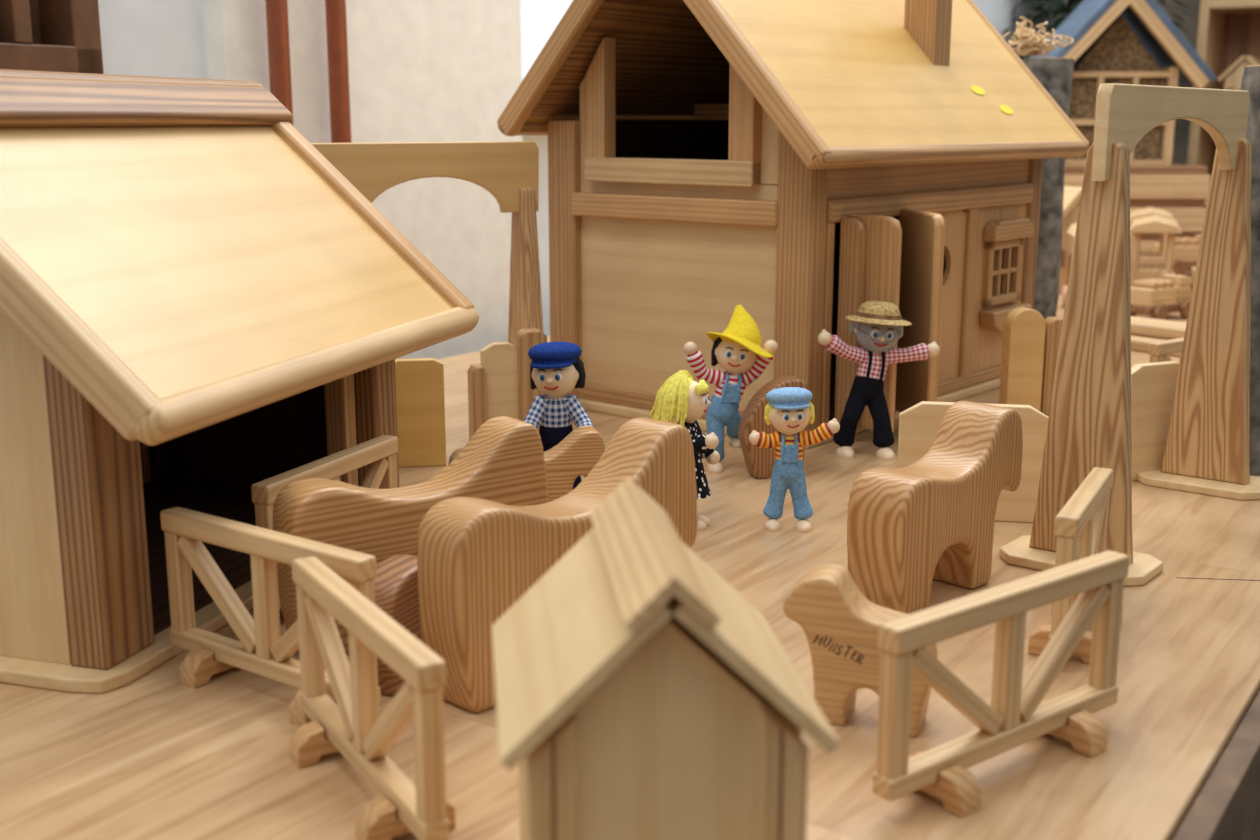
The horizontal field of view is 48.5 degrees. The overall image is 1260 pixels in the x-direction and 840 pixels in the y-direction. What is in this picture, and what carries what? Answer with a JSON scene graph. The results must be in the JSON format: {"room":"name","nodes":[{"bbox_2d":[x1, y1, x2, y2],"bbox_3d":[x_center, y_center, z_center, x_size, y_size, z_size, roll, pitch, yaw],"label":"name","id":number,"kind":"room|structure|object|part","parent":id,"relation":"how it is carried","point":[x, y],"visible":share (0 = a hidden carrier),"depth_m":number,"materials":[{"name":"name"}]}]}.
{"room":"shop","nodes":[
{"label":"shop","id":0,"kind":"room"},
{"bbox_2d":[98,0,1067,336],"bbox_3d":[-0.039,-0.418,1.829,0.030,2.050,4.500,8,14,33],"label":"wall","id":1,"kind":"structure","parent":0,"point":[157,38],"depth_m":1.26,"materials":[{"name":"white paint"}]},
{"bbox_2d":[0,0,103,73],"bbox_3d":[-0.536,-0.571,1.029,0.045,0.615,0.260,8,14,33],"label":"window","id":2,"kind":"structure","parent":1,"relation":"in","point":[71,35],"depth_m":1.16,"materials":[{"name":"brown wood"}]},
{"bbox_2d":[29,0,42,44],"bbox_3d":[-0.558,-0.579,1.042,0.006,0.605,0.240,8,14,33],"label":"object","id":3,"kind":"structure","parent":2,"relation":"attached to","point":[34,4],"depth_m":1.18,"materials":[{"name":"brown wood"}]},
{"bbox_2d":[265,0,292,124],"bbox_3d":[-0.327,-0.260,1.320,0.032,1.954,0.032,0,12,0],"label":"copper pipe","id":4,"kind":"object","parent":1,"relation":"attached to","point":[276,10],"visible":0.02,"depth_m":1.29,"materials":[{"name":"brown metal"}]},
{"bbox_2d":[325,0,351,142],"bbox_3d":[-0.285,-0.273,1.381,0.032,1.954,0.032,0,12,0],"label":"copper pipe","id":5,"kind":"object","parent":1,"relation":"attached to","point":[336,21],"visible":0.03,"depth_m":1.36,"materials":[{"name":"brown metal"}]},
{"bbox_2d":[202,0,522,359],"bbox_3d":[-0.270,-0.341,1.474,0.055,2.050,0.440,8,14,33],"label":"wall","id":6,"kind":"structure","parent":1,"relation":"attached to","point":[420,70],"depth_m":1.50,"materials":[{"name":"beige paint"}]},
{"bbox_2d":[1155,0,1199,164],"bbox_3d":[2.036,-0.693,3.115,4.200,2.050,0.080,8,14,33],"label":"wall","id":7,"kind":"structure","parent":0,"point":[1180,148],"depth_m":3.47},
{"bbox_3d":[0.800,0.578,2.169,6.800,0.040,6.400,0,12,0],"label":"floor","id":8,"kind":"structure","parent":0,"visible":0},
{"bbox_2d":[0,271,1259,839],"bbox_3d":[0.355,0.301,1.575,0.931,0.750,2.680,8,14,33],"label":"table","id":9,"kind":"object","parent":8,"relation":"on","point":[155,756],"visible":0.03,"depth_m":0.58,"materials":[{"name":"brown wood"}]},
{"bbox_2d":[0,69,478,693],"bbox_3d":[-0.292,-0.050,0.770,0.313,0.274,0.354,4,13,16],"label":"barn","id":10,"kind":"object","parent":9,"relation":"on","point":[198,308],"visible":0.94,"depth_m":0.68,"materials":[{"name":"brown wood"}]},
{"bbox_3d":[-0.240,0.038,0.636,0.020,0.145,0.036,4,13,16],"label":"corner post","id":11,"kind":"part","parent":10,"relation":"part of","materials":[{"name":"brown wood"}]},
{"bbox_3d":[-0.292,0.081,0.800,0.224,0.007,0.323,4,13,16],"label":"plate","id":12,"kind":"part","parent":10,"relation":"part of","materials":[{"name":"brown wood"}]},
{"bbox_3d":[-0.340,-0.027,0.938,0.020,0.145,0.030,4,13,16],"label":"corner post","id":13,"kind":"part","parent":10,"relation":"part of","materials":[{"name":"brown wood"}]},
{"bbox_3d":[-0.221,-0.102,0.738,0.147,0.134,0.325,4,13,16],"label":"roof panel","id":14,"kind":"part","parent":10,"relation":"part of","materials":[{"name":"brown wood"}]},
{"bbox_3d":[-0.163,-0.015,0.886,0.020,0.145,0.030,4,13,16],"label":"corner post","id":15,"kind":"part","parent":10,"relation":"part of","materials":[{"name":"brown wood"}]},
{"bbox_2d":[160,507,380,726],"bbox_3d":[-0.160,0.085,0.617,0.130,0.075,0.034,9,15,35],"label":"fence","id":16,"kind":"object","parent":9,"relation":"on","point":[261,650],"visible":0.84,"depth_m":0.62,"materials":[{"name":"brown wood"}]},
{"bbox_3d":[-0.209,0.078,0.651,0.009,0.056,0.008,9,15,35],"label":"post","id":17,"kind":"part","parent":16,"relation":"part of","materials":[{"name":"brown wood"}]},
{"bbox_3d":[-0.160,0.081,0.616,0.009,0.048,0.008,9,15,35],"label":"post","id":18,"kind":"part","parent":16,"relation":"part of","materials":[{"name":"brown wood"}]},
{"bbox_3d":[-0.160,0.053,0.610,0.130,0.010,0.010,9,15,35],"label":"rail","id":19,"kind":"part","parent":16,"relation":"part of","materials":[{"name":"brown wood"}]},
{"bbox_3d":[-0.160,0.109,0.622,0.130,0.008,0.010,9,15,35],"label":"rail","id":20,"kind":"part","parent":16,"relation":"part of","materials":[{"name":"brown wood"}]},
{"bbox_3d":[-0.111,0.092,0.582,0.009,0.056,0.008,9,15,35],"label":"post","id":21,"kind":"part","parent":16,"relation":"part of","materials":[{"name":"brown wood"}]},
{"bbox_2d":[251,435,397,612],"bbox_3d":[-0.159,0.057,0.749,0.034,0.075,0.121,5,13,22],"label":"fence","id":22,"kind":"object","parent":9,"relation":"on","point":[380,452],"visible":0.3,"depth_m":0.74,"materials":[{"name":"brown wood"}]},
{"bbox_3d":[-0.180,0.068,0.698,0.008,0.056,0.008,5,13,22],"label":"post","id":23,"kind":"part","parent":22,"relation":"part of","materials":[{"name":"brown wood"}]},
{"bbox_3d":[-0.159,0.025,0.742,0.011,0.010,0.121,5,13,22],"label":"rail","id":24,"kind":"part","parent":22,"relation":"part of","materials":[{"name":"beige wood"}]},
{"bbox_3d":[-0.138,0.046,0.799,0.008,0.056,0.008,5,13,22],"label":"post","id":25,"kind":"part","parent":22,"relation":"part of","materials":[{"name":"brown wood"}]},
{"bbox_2d":[289,556,454,839],"bbox_3d":[-0.100,0.105,0.525,0.034,0.075,0.134,-7,14,-30],"label":"fence","id":26,"kind":"object","parent":9,"relation":"on","point":[352,727],"visible":1,"depth_m":0.51,"materials":[{"name":"brown wood"}]},
{"bbox_3d":[-0.131,0.093,0.577,0.008,0.056,0.009,-7,14,-30],"label":"post","id":27,"kind":"part","parent":26,"relation":"part of","materials":[{"name":"brown wood"}]},
{"bbox_3d":[-0.100,0.101,0.524,0.008,0.048,0.009,-7,14,-30],"label":"post","id":28,"kind":"part","parent":26,"relation":"part of","materials":[{"name":"beige wood"}]},
{"bbox_3d":[-0.100,0.073,0.518,0.010,0.010,0.134,-7,14,-30],"label":"rail","id":29,"kind":"part","parent":26,"relation":"part of","materials":[{"name":"brown wood"}]},
{"bbox_3d":[-0.100,0.128,0.530,0.010,0.008,0.134,-7,14,-30],"label":"rail","id":30,"kind":"part","parent":26,"relation":"part of","materials":[{"name":"brown wood"}]},
{"bbox_3d":[-0.068,0.116,0.473,0.008,0.056,0.009,-7,14,-30],"label":"post","id":31,"kind":"part","parent":26,"relation":"part of","materials":[{"name":"brown wood"}]},
{"bbox_2d":[374,554,422,695],"bbox_3d":[-0.102,0.090,0.641,0.022,0.055,0.060,5,13,23],"label":"pig","id":32,"kind":"object","parent":9,"relation":"on","point":[396,595],"visible":0.3,"depth_m":0.62},
{"bbox_2d":[273,416,548,653],"bbox_3d":[-0.106,0.056,0.696,0.141,0.100,0.029,-9,15,-36],"label":"horse","id":33,"kind":"object","parent":9,"relation":"on","point":[503,462],"visible":0.51,"depth_m":0.67},
{"bbox_2d":[395,358,445,467],"bbox_3d":[-0.157,-0.006,1.032,0.040,0.080,0.020,-2,12,-10],"label":"wall","id":34,"kind":"structure","parent":9,"relation":"on","point":[420,400],"depth_m":1.02,"materials":[{"name":"brown wood"}]},
{"bbox_2d":[311,141,571,423],"bbox_3d":[-0.163,-0.104,1.121,0.230,0.233,0.084,-7,14,-31],"label":"archway","id":35,"kind":"object","parent":9,"relation":"on","point":[508,170],"visible":0.43,"depth_m":1.13,"materials":[{"name":"brown wood"}]},
{"bbox_3d":[-0.087,-0.098,1.171,0.012,0.190,0.058,-7,14,-31],"label":"post","id":36,"kind":"part","parent":35,"relation":"part of","materials":[{"name":"beige wood"}]},
{"bbox_2d":[467,328,546,439],"bbox_3d":[-0.096,-0.023,1.081,0.060,0.093,0.024,-5,13,-21],"label":"wall","id":37,"kind":"structure","parent":9,"relation":"on","point":[499,386],"depth_m":1.07,"materials":[{"name":"brown wood"}]},
{"bbox_3d":[-0.116,-0.008,1.070,0.012,0.068,0.015,-5,13,-21],"label":"post","id":38,"kind":"part","parent":37,"relation":"part of","materials":[{"name":"brown wood"}]},
{"bbox_3d":[-0.099,-0.018,1.076,0.030,0.084,0.008,-5,13,-21],"label":"panel","id":39,"kind":"part","parent":37,"relation":"part of","materials":[{"name":"brown wood"}]},
{"bbox_3d":[-0.076,-0.024,1.083,0.023,0.093,0.015,-5,13,-21],"label":"post","id":40,"kind":"part","parent":37,"relation":"part of","materials":[{"name":"brown wood"}]},
{"bbox_2d":[448,426,604,501],"bbox_3d":[-0.064,0.037,0.878,0.099,0.061,0.022,-3,12,-13],"label":"toy calf","id":41,"kind":"object","parent":9,"relation":"on","point":[577,454],"visible":0.3,"depth_m":0.87,"materials":[{"name":"brown wood"}]},
{"bbox_2d":[417,417,697,712],"bbox_3d":[-0.029,0.062,0.649,0.032,0.107,0.153,11,17,43],"label":"horse","id":42,"kind":"object","parent":9,"relation":"on","point":[477,557],"visible":0.59,"depth_m":0.60},
{"bbox_2d":[524,341,593,489],"bbox_3d":[-0.048,0.003,0.918,0.052,0.109,0.046,-1,12,-4],"label":"doll","id":43,"kind":"object","parent":9,"relation":"on","point":[556,368],"visible":0.55,"depth_m":0.91,"materials":[{"name":"blue fabric"}]},
{"bbox_2d":[492,477,839,839],"bbox_3d":[0.005,0.096,0.416,0.089,0.138,0.102,-1,12,-7],"label":"hut","id":44,"kind":"object","parent":9,"relation":"on","point":[640,695],"visible":1,"depth_m":0.37,"materials":[{"name":"brown wood"}]},
{"bbox_3d":[-0.017,0.058,0.405,0.044,0.043,0.099,-1,12,-7],"label":"roof panel","id":45,"kind":"part","parent":44,"relation":"part of","materials":[{"name":"brown wood"}]},
{"bbox_3d":[0.028,0.057,0.410,0.044,0.043,0.099,-1,12,-7],"label":"roof panel","id":46,"kind":"part","parent":44,"relation":"part of","materials":[{"name":"brown wood"}]},
{"bbox_2d":[649,370,719,530],"bbox_3d":[0.036,0.018,0.873,0.047,0.099,0.041,4,13,18],"label":"doll","id":47,"kind":"object","parent":9,"relation":"on","point":[681,398],"visible":0.65,"depth_m":0.86,"materials":[{"name":"multicoloured wood"}]},
{"bbox_2d":[684,305,777,473],"bbox_3d":[0.075,-0.023,1.017,0.062,0.120,0.048,5,13,21],"label":"doll","id":48,"kind":"object","parent":9,"relation":"on","point":[738,350],"visible":0.89,"depth_m":1.00,"materials":[{"name":"blue fabric"}]},
{"bbox_2d":[738,376,807,478],"bbox_3d":[0.102,0.005,0.999,0.047,0.071,0.020,-3,12,-14],"label":"sheep","id":49,"kind":"object","parent":9,"relation":"on","point":[759,462],"visible":0.53,"depth_m":0.99},
{"bbox_2d":[497,0,1089,448],"bbox_3d":[0.176,-0.227,1.266,0.360,0.413,0.479,10,16,39],"label":"farmhouse","id":50,"kind":"object","parent":9,"relation":"on","point":[799,165],"visible":0.87,"depth_m":1.17,"materials":[{"name":"brown wood"}]},
{"bbox_3d":[-0.053,-0.141,1.237,0.032,0.242,0.022,10,16,39],"label":"corner post","id":51,"kind":"part","parent":50,"relation":"part of","materials":[{"name":"beige wood"}]},
{"bbox_3d":[-0.033,-0.257,1.194,0.022,0.103,0.005,10,16,39],"label":"gable panel","id":52,"kind":"part","parent":50,"relation":"part of","materials":[{"name":"brown wood"}]},
{"bbox_3d":[0.100,-0.357,1.306,0.150,0.158,0.462,10,16,39],"label":"roof panel","id":53,"kind":"part","parent":50,"relation":"part of","materials":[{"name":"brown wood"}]},
{"bbox_3d":[0.033,-0.203,1.141,0.174,0.020,0.018,10,16,39],"label":"loft sill","id":54,"kind":"part","parent":50,"relation":"part of","materials":[{"name":"brown wood"}]},
{"bbox_3d":[0.038,-0.090,1.168,0.209,0.154,0.005,10,16,39],"label":"gable panel","id":55,"kind":"part","parent":50,"relation":"part of","materials":[{"name":"brown wood"}]},
{"bbox_3d":[0.038,-0.190,1.147,0.209,0.014,0.005,10,16,39],"label":"gable panel","id":56,"kind":"part","parent":50,"relation":"part of","materials":[{"name":"brown wood"}]},
{"bbox_3d":[0.124,-0.274,1.238,0.160,0.012,0.012,10,16,39],"label":"loft rail","id":57,"kind":"part","parent":50,"relation":"part of","materials":[{"name":"brown wood"}]},
{"bbox_3d":[0.108,-0.236,1.077,0.028,0.109,0.005,10,16,39],"label":"gable panel","id":58,"kind":"part","parent":50,"relation":"part of","materials":[{"name":"brown wood"}]},
{"bbox_3d":[0.164,-0.034,1.333,0.285,0.008,0.422,10,16,39],"label":"plate","id":59,"kind":"part","parent":50,"relation":"part of","materials":[{"name":"brown wood"}]},
{"bbox_3d":[0.132,-0.110,1.085,0.032,0.244,0.022,10,16,39],"label":"corner post","id":60,"kind":"part","parent":50,"relation":"part of","materials":[{"name":"beige wood"}]},
{"bbox_3d":[0.173,-0.074,1.097,0.020,0.166,0.009,8,14,33],"label":"door","id":61,"kind":"part","parent":50,"relation":"part of","materials":[{"name":"brown wood"}]},
{"bbox_3d":[0.189,-0.075,1.095,0.046,0.168,0.009,11,16,41],"label":"door","id":62,"kind":"part","parent":50,"relation":"part of","materials":[{"name":"brown wood"}]},
{"bbox_3d":[0.223,-0.325,1.207,0.169,0.179,0.462,10,16,39],"label":"roof panel","id":63,"kind":"part","parent":50,"relation":"part of","materials":[{"name":"brown wood"}]},
{"bbox_3d":[0.233,-0.084,1.133,0.009,0.169,0.086,-2,12,-8],"label":"door","id":64,"kind":"part","parent":50,"relation":"part of","materials":[{"name":"brown wood"}]},
{"bbox_3d":[0.264,-0.229,1.205,0.005,0.062,0.364,10,16,39],"label":"panel","id":65,"kind":"part","parent":50,"relation":"part of","materials":[{"name":"brown wood"}]},
{"bbox_3d":[0.267,-0.107,1.235,0.005,0.155,0.102,10,16,39],"label":"panel","id":66,"kind":"part","parent":50,"relation":"part of","materials":[{"name":"brown wood"}]},
{"bbox_3d":[0.320,-0.119,1.296,0.005,0.154,0.026,10,16,39],"label":"panel","id":67,"kind":"part","parent":50,"relation":"part of","materials":[{"name":"brown wood"}]},
{"bbox_3d":[0.348,-0.082,1.339,0.005,0.064,0.062,10,16,39],"label":"panel","id":68,"kind":"part","parent":50,"relation":"part of","materials":[{"name":"brown wood"}]},
{"bbox_3d":[0.348,-0.184,1.317,0.005,0.036,0.062,10,16,39],"label":"panel","id":69,"kind":"part","parent":50,"relation":"part of","materials":[{"name":"brown wood"}]},
{"bbox_2d":[983,218,1033,241],"bbox_3d":[0.355,-0.179,1.312,0.013,0.018,0.082,10,16,39],"label":"hood","id":70,"kind":"object","parent":50,"relation":"attached to","point":[994,229],"depth_m":1.30,"materials":[{"name":"beige wood"}]},
{"bbox_3d":[0.374,-0.133,1.360,0.005,0.154,0.020,10,16,39],"label":"panel","id":71,"kind":"part","parent":50,"relation":"part of","materials":[{"name":"brown wood"}]},
{"bbox_3d":[0.385,-0.171,1.372,0.022,0.244,0.024,10,16,39],"label":"corner post","id":72,"kind":"part","parent":50,"relation":"part of","materials":[{"name":"beige wood"}]},
{"bbox_2d":[749,387,839,532],"bbox_3d":[0.102,0.023,0.873,0.056,0.089,0.030,1,12,4],"label":"doll","id":73,"kind":"object","parent":9,"relation":"on","point":[789,410],"visible":1,"depth_m":0.87,"materials":[{"name":"blue fabric"}]},
{"bbox_2d":[783,564,937,736],"bbox_3d":[0.097,0.096,0.592,0.062,0.064,0.023,5,13,21],"label":"dog","id":74,"kind":"object","parent":9,"relation":"on","point":[839,624],"visible":0.8,"depth_m":0.58},
{"bbox_2d":[818,301,939,460],"bbox_3d":[0.188,-0.032,1.067,0.084,0.116,0.057,-10,15,-38],"label":"doll","id":75,"kind":"object","parent":9,"relation":"on","point":[877,326],"visible":0.99,"depth_m":1.06,"materials":[{"name":"fabric"}]},
{"bbox_2d":[847,401,1022,613],"bbox_3d":[0.165,0.045,0.754,0.114,0.096,0.037,-12,17,-43],"label":"horse","id":76,"kind":"object","parent":9,"relation":"on","point":[923,521],"visible":0.97,"depth_m":0.73},
{"bbox_2d":[897,401,1048,522],"bbox_3d":[0.219,0.025,0.896,0.094,0.075,0.020,2,12,11],"label":"wooden board","id":77,"kind":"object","parent":9,"relation":"on","point":[919,424],"depth_m":0.89,"materials":[{"name":"brown wood"}]},
{"bbox_2d":[872,550,1128,817],"bbox_3d":[0.147,0.101,0.545,0.142,0.075,0.034,-9,15,-37],"label":"fence","id":78,"kind":"object","parent":9,"relation":"on","point":[1018,714],"visible":1,"depth_m":0.54,"materials":[{"name":"brown wood"}]},
{"bbox_3d":[0.095,0.109,0.505,0.010,0.056,0.008,-9,15,-37],"label":"post","id":79,"kind":"part","parent":78,"relation":"part of","materials":[{"name":"brown wood"}]},
{"bbox_3d":[0.147,0.124,0.550,0.142,0.008,0.010,-9,15,-37],"label":"rail","id":80,"kind":"part","parent":78,"relation":"part of","materials":[{"name":"brown wood"}]},
{"bbox_3d":[0.147,0.069,0.538,0.142,0.010,0.010,-9,15,-37],"label":"rail","id":81,"kind":"part","parent":78,"relation":"part of","materials":[{"name":"brown wood"}]},
{"bbox_3d":[0.147,0.097,0.544,0.010,0.048,0.008,-9,15,-37],"label":"post","id":82,"kind":"part","parent":78,"relation":"part of","materials":[{"name":"brown wood"}]},
{"bbox_3d":[0.199,0.092,0.585,0.010,0.056,0.008,-9,15,-37],"label":"post","id":83,"kind":"part","parent":78,"relation":"part of","materials":[{"name":"brown wood"}]},
{"bbox_2d":[999,307,1062,414],"bbox_3d":[0.349,-0.052,1.212,0.056,0.093,0.024,-2,12,-10],"label":"wall","id":84,"kind":"structure","parent":9,"relation":"on","point":[1030,342],"depth_m":1.20,"materials":[{"name":"brown wood"}]},
{"bbox_3d":[0.367,-0.047,1.211,0.022,0.084,0.015,-2,12,-10],"label":"post","id":85,"kind":"part","parent":84,"relation":"part of","materials":[{"name":"brown wood"}]},
{"bbox_2d":[1022,57,1073,319],"bbox_3d":[0.450,-0.236,1.545,0.057,0.315,0.057,0,12,0],"label":"post","id":86,"kind":"object","parent":9,"relation":"on","point":[1055,74],"visible":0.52,"depth_m":1.52,"materials":[{"name":"grey stone"}]},
{"bbox_2d":[1003,17,1073,56],"bbox_3d":[0.440,-0.413,1.510,0.072,0.043,0.054,-6,13,-25],"label":"wood shavings","id":87,"kind":"object","parent":86,"relation":"on","point":[1029,42],"visible":0.95,"depth_m":1.50,"materials":[{"name":"brown wood"}]},
{"bbox_2d":[1059,186,1081,292],"bbox_3d":[0.640,-0.275,2.109,0.143,0.153,0.135,-4,13,-20],"label":"house","id":88,"kind":"object","parent":9,"relation":"on","point":[1072,195],"visible":0.15,"depth_m":2.05,"materials":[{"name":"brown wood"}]},
{"bbox_3d":[0.661,-0.216,2.064,0.031,0.057,0.004,-4,13,-20],"label":"door","id":89,"kind":"part","parent":88,"relation":"part of","materials":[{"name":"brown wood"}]},
{"bbox_2d":[1028,467,1122,663],"bbox_3d":[0.221,0.071,0.684,0.034,0.075,0.103,6,14,26],"label":"fence","id":90,"kind":"object","parent":9,"relation":"on","point":[1080,530],"visible":0.52,"depth_m":0.66,"materials":[{"name":"brown wood"}]},
{"bbox_3d":[0.199,0.079,0.642,0.008,0.056,0.007,6,14,26],"label":"post","id":91,"kind":"part","parent":90,"relation":"part of","materials":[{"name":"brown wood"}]},
{"bbox_3d":[0.221,0.039,0.677,0.010,0.010,0.103,6,14,26],"label":"rail","id":92,"kind":"part","parent":90,"relation":"part of","materials":[{"name":"brown wood"}]},
{"bbox_3d":[0.221,0.067,0.683,0.008,0.048,0.007,6,14,26],"label":"post","id":93,"kind":"part","parent":90,"relation":"part of","materials":[{"name":"beige wood"}]},
{"bbox_3d":[0.242,0.062,0.725,0.008,0.056,0.007,6,14,26],"label":"post","id":94,"kind":"part","parent":90,"relation":"part of","materials":[{"name":"brown wood"}]},
{"bbox_2d":[1061,223,1132,306],"bbox_3d":[0.620,-0.203,1.859,0.074,0.118,0.120,2,12,10],"label":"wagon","id":95,"kind":"object","parent":9,"relation":"on","point":[1072,229],"visible":0.09,"depth_m":1.90,"materials":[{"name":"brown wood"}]},
{"bbox_2d":[999,83,1259,585],"bbox_3d":[0.330,-0.067,0.864,0.084,0.269,0.280,10,15,38],"label":"archway","id":96,"kind":"object","parent":9,"relation":"on","point":[1206,452],"visible":0.94,"depth_m":0.80,"materials":[{"name":"brown wood"}]},
{"bbox_3d":[0.259,-0.036,0.780,0.058,0.232,0.012,10,15,38],"label":"post","id":97,"kind":"part","parent":96,"relation":"part of","materials":[{"name":"beige wood"}]},
{"bbox_3d":[0.401,-0.073,0.954,0.058,0.232,0.012,10,15,38],"label":"post","id":98,"kind":"part","parent":96,"relation":"part of","materials":[{"name":"beige wood"}]},
{"bbox_2d":[1064,164,1210,270],"bbox_3d":[0.820,-0.360,2.457,0.308,0.174,0.205,0,12,2],"label":"shelf","id":99,"kind":"object","parent":9,"relation":"on","point":[1181,190],"visible":0.09,"depth_m":2.35,"materials":[{"name":"light wood"},{"name":"pine"}]},
{"bbox_2d":[1030,0,1215,165],"bbox_3d":[0.820,-0.589,2.400,0.297,0.299,0.190,0,12,2],"label":"house","id":100,"kind":"structure","parent":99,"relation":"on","point":[1135,42],"depth_m":2.34,"materials":[{"name":"brown wood"}]},
{"bbox_2d":[1065,160,1162,165],"bbox_3d":[0.820,-0.448,2.430,0.168,0.010,0.125,0,12,2],"label":"shelf","id":101,"kind":"object","parent":100,"relation":"attached to","point":[1067,162],"depth_m":2.37,"materials":[{"name":"brown wood"}]},
{"bbox_2d":[1070,119,1165,124],"bbox_3d":[0.820,-0.514,2.416,0.168,0.010,0.125,0,12,2],"label":"shelf","id":102,"kind":"object","parent":100,"relation":"attached to","point":[1076,121],"depth_m":2.36,"materials":[{"name":"brown wood"}]},
{"bbox_2d":[1073,71,1169,77],"bbox_3d":[0.820,-0.591,2.400,0.168,0.010,0.125,0,12,2],"label":"shelf","id":103,"kind":"object","parent":100,"relation":"attached to","point":[1076,74],"depth_m":2.34,"materials":[{"name":"brown wood"}]},
{"bbox_2d":[1130,207,1173,274],"bbox_3d":[0.790,-0.262,2.132,0.074,0.118,0.120,4,13,18],"label":"wagon","id":104,"kind":"object","parent":9,"relation":"on","point":[1144,256],"visible":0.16,"depth_m":2.09,"materials":[{"name":"brown wood"}]},
{"bbox_2d":[1131,356,1180,480],"bbox_3d":[0.377,-0.004,0.999,0.072,0.090,0.025,-5,13,-23],"label":"wall","id":105,"kind":"structure","parent":9,"relation":"on","point":[1153,385],"depth_m":0.99,"materials":[{"name":"brown wood"}]},
{"bbox_2d":[1130,215,1181,286],"bbox_3d":[0.730,-0.224,1.956,0.074,0.118,0.120,4,13,20],"label":"wagon","id":106,"kind":"object","parent":9,"relation":"on","point":[1153,223],"visible":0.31,"depth_m":1.91,"materials":[{"name":"brown wood"}]},
{"bbox_2d":[1131,316,1186,356],"bbox_3d":[0.622,-0.093,1.567,0.124,0.025,0.220,-10,16,-39],"label":"stack","id":107,"kind":"object","parent":9,"relation":"on","point":[1144,331],"visible":0.11,"depth_m":1.56,"materials":[{"name":"brown wood"}]},
{"bbox_2d":[1131,274,1191,319],"bbox_3d":[0.680,-0.157,1.797,0.090,0.054,0.049,-8,15,-34],"label":"toy truck","id":108,"kind":"object","parent":9,"relation":"on","point":[1169,293],"visible":0.87,"depth_m":1.78,"materials":[{"name":"brown wood"}]},
{"bbox_2d":[1148,338,1183,362],"bbox_3d":[0.475,-0.033,1.169,0.136,0.075,0.034,-9,15,-35],"label":"fence","id":109,"kind":"object","parent":9,"relation":"on","point":[1158,351],"visible":0.12,"depth_m":1.13,"materials":[{"name":"brown wood"}]},
{"bbox_3d":[0.424,-0.026,1.133,0.009,0.056,0.008,-9,15,-35],"label":"post","id":110,"kind":"part","parent":109,"relation":"part of","materials":[{"name":"brown wood"}]},
{"bbox_2d":[1153,234,1201,274],"bbox_3d":[0.920,-0.271,2.304,0.108,0.065,0.059,-2,12,-10],"label":"toy truck","id":111,"kind":"object","parent":9,"relation":"on","point":[1186,249],"visible":0.37,"depth_m":2.28,"materials":[{"name":"brown wood"}]},
{"bbox_2d":[1190,267,1195,288],"bbox_3d":[0.850,-0.201,2.002,0.090,0.054,0.049,4,13,20],"label":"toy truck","id":112,"kind":"object","parent":9,"relation":"on","point":[1193,268],"visible":0.04,"depth_m":2.00,"materials":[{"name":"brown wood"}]},
{"bbox_2d":[1240,65,1259,475],"bbox_3d":[0.448,-0.105,0.999,0.046,0.287,0.047,0,12,0],"label":"post","id":113,"kind":"object","parent":9,"relation":"on","point":[1250,82],"visible":0.27,"depth_m":0.98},
{"bbox_2d":[1002,0,1200,163],"bbox_3d":[0.981,-0.622,3.115,0.541,1.910,0.532,0,12,0],"label":"fir tree","id":114,"kind":"object","parent":8,"relation":"on","point":[1057,7],"visible":0.02,"depth_m":2.99,"materials":[{"name":"green plant"}]},
{"bbox_2d":[1187,0,1259,175],"bbox_3d":[1.517,-0.466,3.128,0.500,1.600,0.170,8,14,33],"label":"shelf unit","id":115,"kind":"object","parent":8,"relation":"on","point":[1228,30],"visible":0.13,"depth_m":3.19,"materials":[{"name":"brown wood"}]},
{"bbox_2d":[1217,56,1259,89],"bbox_3d":[1.390,-0.756,3.147,0.110,0.118,0.104,9,15,35],"label":"house","id":116,"kind":"object","parent":115,"relation":"on","point":[1232,77],"visible":0.44,"depth_m":3.12,"materials":[{"name":"brown wood"}]}
]}

